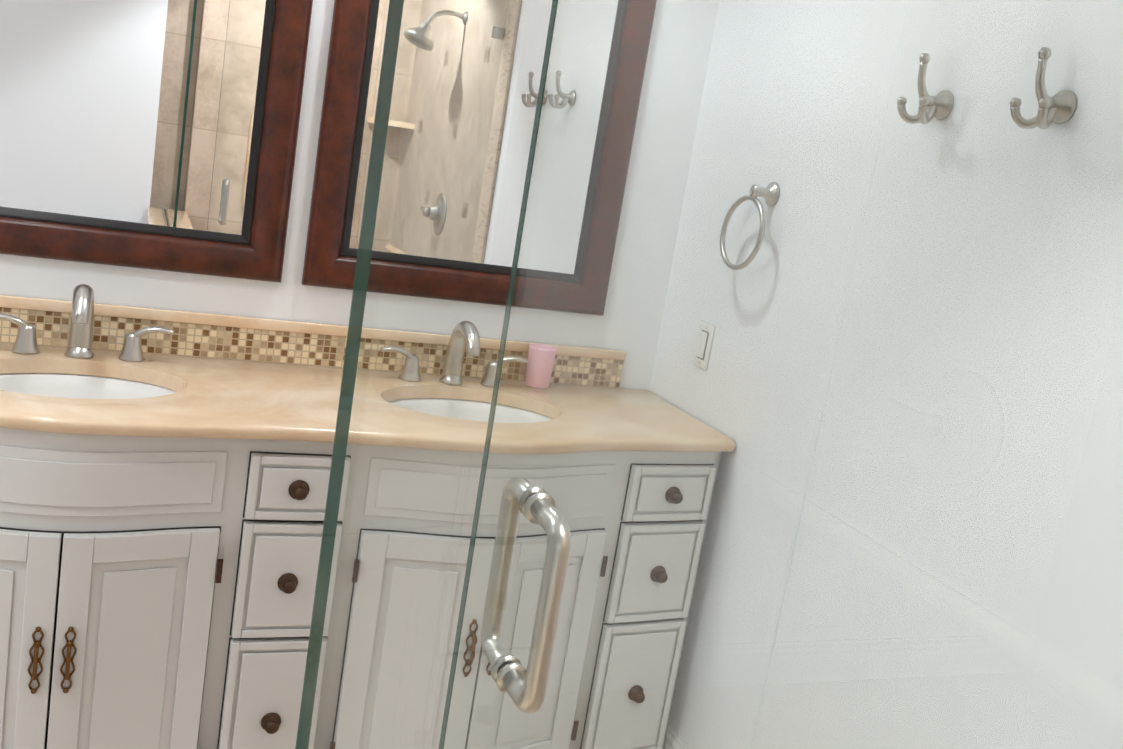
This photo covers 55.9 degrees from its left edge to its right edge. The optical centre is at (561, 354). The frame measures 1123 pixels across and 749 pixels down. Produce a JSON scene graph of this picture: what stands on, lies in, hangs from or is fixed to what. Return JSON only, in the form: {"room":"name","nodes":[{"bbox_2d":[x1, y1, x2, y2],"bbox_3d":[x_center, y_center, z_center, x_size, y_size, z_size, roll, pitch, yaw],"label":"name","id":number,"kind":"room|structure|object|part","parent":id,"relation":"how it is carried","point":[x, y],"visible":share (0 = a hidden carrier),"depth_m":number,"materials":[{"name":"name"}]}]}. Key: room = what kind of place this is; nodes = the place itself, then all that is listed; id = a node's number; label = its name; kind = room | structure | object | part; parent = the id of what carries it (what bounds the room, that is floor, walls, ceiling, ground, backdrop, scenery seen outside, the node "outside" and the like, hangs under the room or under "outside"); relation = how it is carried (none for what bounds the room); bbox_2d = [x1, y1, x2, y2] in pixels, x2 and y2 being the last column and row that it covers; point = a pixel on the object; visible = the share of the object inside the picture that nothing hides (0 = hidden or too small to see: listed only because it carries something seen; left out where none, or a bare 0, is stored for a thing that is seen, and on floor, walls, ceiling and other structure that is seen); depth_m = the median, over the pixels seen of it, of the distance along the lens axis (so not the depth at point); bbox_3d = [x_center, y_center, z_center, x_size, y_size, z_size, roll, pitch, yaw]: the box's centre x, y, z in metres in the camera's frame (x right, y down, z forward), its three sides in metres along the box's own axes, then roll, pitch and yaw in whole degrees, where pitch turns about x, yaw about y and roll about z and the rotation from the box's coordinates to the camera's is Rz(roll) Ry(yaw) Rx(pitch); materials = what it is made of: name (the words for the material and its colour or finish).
{"room":"bathroom","nodes":[
{"label":"bathroom","id":0,"kind":"room"},
{"bbox_2d":[0,0,718,389],"bbox_3d":[-1.601,-0.378,2.147,4.316,2.440,0.120,5,11,-23],"label":"wall","id":1,"kind":"structure","parent":0,"point":[290,298],"depth_m":2.70,"materials":[{"name":"white paint"}]},
{"bbox_2d":[0,0,312,282],"bbox_3d":[-1.021,-0.666,2.219,0.953,0.950,0.036,5,11,-23],"label":"mirror","id":2,"kind":"object","parent":1,"relation":"attached to","point":[162,135],"visible":1,"depth_m":2.32,"materials":[{"name":"brown wood"}]},
{"bbox_2d":[301,0,656,315],"bbox_3d":[-0.175,-0.594,2.575,0.790,0.950,0.036,5,11,-23],"label":"mirror","id":3,"kind":"object","parent":1,"relation":"attached to","point":[356,44],"visible":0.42,"depth_m":2.60,"materials":[{"name":"brown wood"}]},
{"bbox_2d":[649,0,1122,748],"bbox_3d":[0.966,0.187,1.356,0.120,2.440,3.420,5,11,-23],"label":"wall","id":4,"kind":"structure","parent":0,"point":[823,334],"depth_m":1.99,"materials":[{"name":"white paint"}]},
{"bbox_2d":[664,727,686,748],"bbox_3d":[0.395,1.098,2.349,0.016,0.135,1.622,5,11,-23],"label":"baseboard","id":5,"kind":"structure","parent":4,"relation":"attached to","point":[671,739],"depth_m":2.65,"materials":[{"name":"white paint"}]},
{"bbox_2d":[693,320,714,369],"bbox_3d":[0.358,-0.024,2.675,0.010,0.115,0.070,5,11,-23],"label":"switch plate","id":6,"kind":"object","parent":4,"relation":"attached to","point":[704,341],"depth_m":2.66,"materials":[{"name":"white plastic"}]},
{"bbox_2d":[720,182,779,269],"bbox_3d":[0.441,-0.298,2.459,0.066,0.214,0.177,5,11,-23],"label":"towel ring","id":7,"kind":"object","parent":4,"relation":"attached to","point":[726,261],"depth_m":2.43,"materials":[{"name":"silver metal"}]},
{"bbox_2d":[897,53,953,123],"bbox_3d":[0.671,-0.482,1.934,0.079,0.126,0.079,5,11,-23],"label":"robe hook","id":8,"kind":"object","parent":4,"relation":"attached to","point":[925,111],"depth_m":1.93,"materials":[{"name":"silver metal"}]},
{"bbox_2d":[1009,47,1076,129],"bbox_3d":[0.772,-0.419,1.680,0.079,0.126,0.079,5,11,-23],"label":"robe hook","id":9,"kind":"object","parent":4,"relation":"attached to","point":[1056,116],"depth_m":1.68,"materials":[{"name":"silver metal"}]},
{"bbox_3d":[-1.186,1.241,0.827,4.316,0.100,3.540,5,11,-23],"label":"floor","id":10,"kind":"structure","parent":0,"visible":0},
{"bbox_2d":[0,427,719,748],"bbox_3d":[-0.656,0.548,2.354,1.980,0.887,0.600,5,11,-23],"label":"bathroom vanity","id":11,"kind":"object","parent":10,"relation":"on","point":[162,509],"depth_m":2.13,"materials":[{"name":"white paint"}]},
{"bbox_3d":[-1.044,0.334,1.881,0.178,0.052,0.055,5,11,-23],"label":"door rail","id":12,"kind":"part","parent":11,"relation":"part of","materials":[{"name":"white paint"}]},
{"bbox_3d":[-1.089,0.578,1.936,0.282,0.560,0.072,5,11,-23],"label":"door","id":13,"kind":"part","parent":11,"relation":"part of","materials":[{"name":"white paint"}]},
{"bbox_3d":[-0.956,0.561,1.924,0.026,0.132,0.026,5,11,-23],"label":"door handle","id":14,"kind":"part","parent":11,"relation":"part of","materials":[{"name":"gold metal"}]},
{"bbox_3d":[-0.905,0.566,1.942,0.026,0.132,0.026,5,11,-23],"label":"door handle","id":15,"kind":"part","parent":11,"relation":"part of","materials":[{"name":"gold metal"}]},
{"bbox_3d":[-0.826,0.604,2.033,0.272,0.560,0.047,5,11,-23],"label":"door","id":16,"kind":"part","parent":11,"relation":"part of","materials":[{"name":"white paint"}]},
{"bbox_3d":[-0.781,0.359,1.977,0.168,0.052,0.038,5,11,-23],"label":"door rail","id":17,"kind":"part","parent":11,"relation":"part of","materials":[{"name":"white paint"}]},
{"bbox_3d":[-0.600,0.748,2.179,0.190,0.350,0.012,5,11,-23],"label":"drawer","id":18,"kind":"part","parent":11,"relation":"part of","materials":[{"name":"white paint"}]},
{"bbox_3d":[-0.589,0.754,2.151,0.041,0.041,0.032,5,11,-23],"label":"drawer knob","id":19,"kind":"part","parent":11,"relation":"part of","materials":[{"name":"brown metal"}]},
{"bbox_3d":[-0.570,0.588,2.140,0.156,0.017,0.008,5,11,-23],"label":"drawer rail","id":20,"kind":"part","parent":11,"relation":"part of","materials":[{"name":"white paint"}]},
{"bbox_3d":[-0.565,0.562,2.135,0.156,0.017,0.008,5,11,-23],"label":"drawer rail","id":21,"kind":"part","parent":11,"relation":"part of","materials":[{"name":"white paint"}]},
{"bbox_3d":[-0.551,0.451,2.124,0.190,0.240,0.012,5,11,-23],"label":"drawer","id":22,"kind":"part","parent":11,"relation":"part of","materials":[{"name":"white paint"}]},
{"bbox_3d":[-0.540,0.458,2.097,0.041,0.041,0.032,5,11,-23],"label":"drawer knob","id":23,"kind":"part","parent":11,"relation":"part of","materials":[{"name":"brown metal"}]},
{"bbox_3d":[-0.530,0.345,2.095,0.156,0.017,0.008,5,11,-23],"label":"drawer rail","id":24,"kind":"part","parent":11,"relation":"part of","materials":[{"name":"white paint"}]},
{"bbox_3d":[-0.526,0.319,2.091,0.156,0.017,0.008,5,11,-23],"label":"drawer rail","id":25,"kind":"part","parent":11,"relation":"part of","materials":[{"name":"white paint"}]},
{"bbox_3d":[-0.520,0.262,2.090,0.190,0.130,0.012,5,11,-23],"label":"drawer","id":26,"kind":"part","parent":11,"relation":"part of","materials":[{"name":"white paint"}]},
{"bbox_3d":[-0.509,0.269,2.062,0.041,0.041,0.032,5,11,-23],"label":"drawer knob","id":27,"kind":"part","parent":11,"relation":"part of","materials":[{"name":"brown metal"}]},
{"bbox_3d":[-0.508,0.209,2.070,0.156,0.017,0.008,5,11,-23],"label":"drawer rail","id":28,"kind":"part","parent":11,"relation":"part of","materials":[{"name":"white paint"}]},
{"bbox_2d":[0,339,735,458],"bbox_3d":[-0.592,0.098,2.280,2.030,0.032,0.577,5,11,-23],"label":"countertop","id":29,"kind":"structure","parent":11,"relation":"on","point":[222,396],"depth_m":2.27,"materials":[{"name":"beige stone"}]},
{"bbox_2d":[0,284,174,361],"bbox_3d":[-1.013,-0.066,2.232,0.377,0.168,0.182,5,11,-23],"label":"faucet","id":30,"kind":"object","parent":29,"relation":"on","point":[80,342],"visible":1,"depth_m":2.27,"materials":[{"name":"silver metal"}]},
{"bbox_3d":[-1.164,-0.047,2.244,0.110,0.080,0.054,5,11,-23],"label":"handle","id":31,"kind":"part","parent":30,"relation":"part of","materials":[{"name":"silver metal"}]},
{"bbox_3d":[-1.013,-0.066,2.232,0.060,0.168,0.182,5,11,-23],"label":"spout","id":32,"kind":"part","parent":30,"relation":"part of","materials":[{"name":"silver metal"}]},
{"bbox_3d":[-0.919,-0.026,2.347,0.110,0.080,0.054,5,11,-23],"label":"handle","id":33,"kind":"part","parent":30,"relation":"part of","materials":[{"name":"silver metal"}]},
{"bbox_2d":[0,363,179,398],"bbox_3d":[-0.993,0.140,2.143,0.455,0.152,0.328,5,11,-23],"label":"sink","id":34,"kind":"object","parent":29,"relation":"in","point":[13,376],"depth_m":2.27,"materials":[{"name":"white ceramic"}]},
{"bbox_2d":[380,321,527,387],"bbox_3d":[-0.239,0.001,2.557,0.377,0.168,0.182,5,11,-23],"label":"faucet","id":35,"kind":"object","parent":29,"relation":"on","point":[448,359],"depth_m":2.58,"materials":[{"name":"silver metal"}]},
{"bbox_2d":[388,391,559,422],"bbox_3d":[-0.219,0.206,2.469,0.455,0.152,0.328,5,11,-23],"label":"sink","id":36,"kind":"object","parent":29,"relation":"in","point":[429,395],"depth_m":2.60,"materials":[{"name":"white ceramic"}]},
{"bbox_2d":[525,343,555,388],"bbox_3d":[-0.056,0.030,2.735,0.071,0.105,0.071,5,11,-23],"label":"tumbler","id":37,"kind":"object","parent":29,"relation":"on","point":[535,366],"depth_m":2.71,"materials":[{"name":"pink plastic"}]},
{"bbox_3d":[0.054,0.569,0.222,0.192,0.026,1.614,5,11,-23],"label":"wall","id":38,"kind":"structure","parent":0,"visible":0},
{"bbox_2d":[295,0,1122,748],"bbox_3d":[0.157,-0.057,0.077,0.032,1.272,1.528,5,11,-23],"label":"glass","id":39,"kind":"object","parent":38,"relation":"on","point":[517,682],"visible":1,"depth_m":0.25,"materials":[{"name":"clear glass"}]}
]}

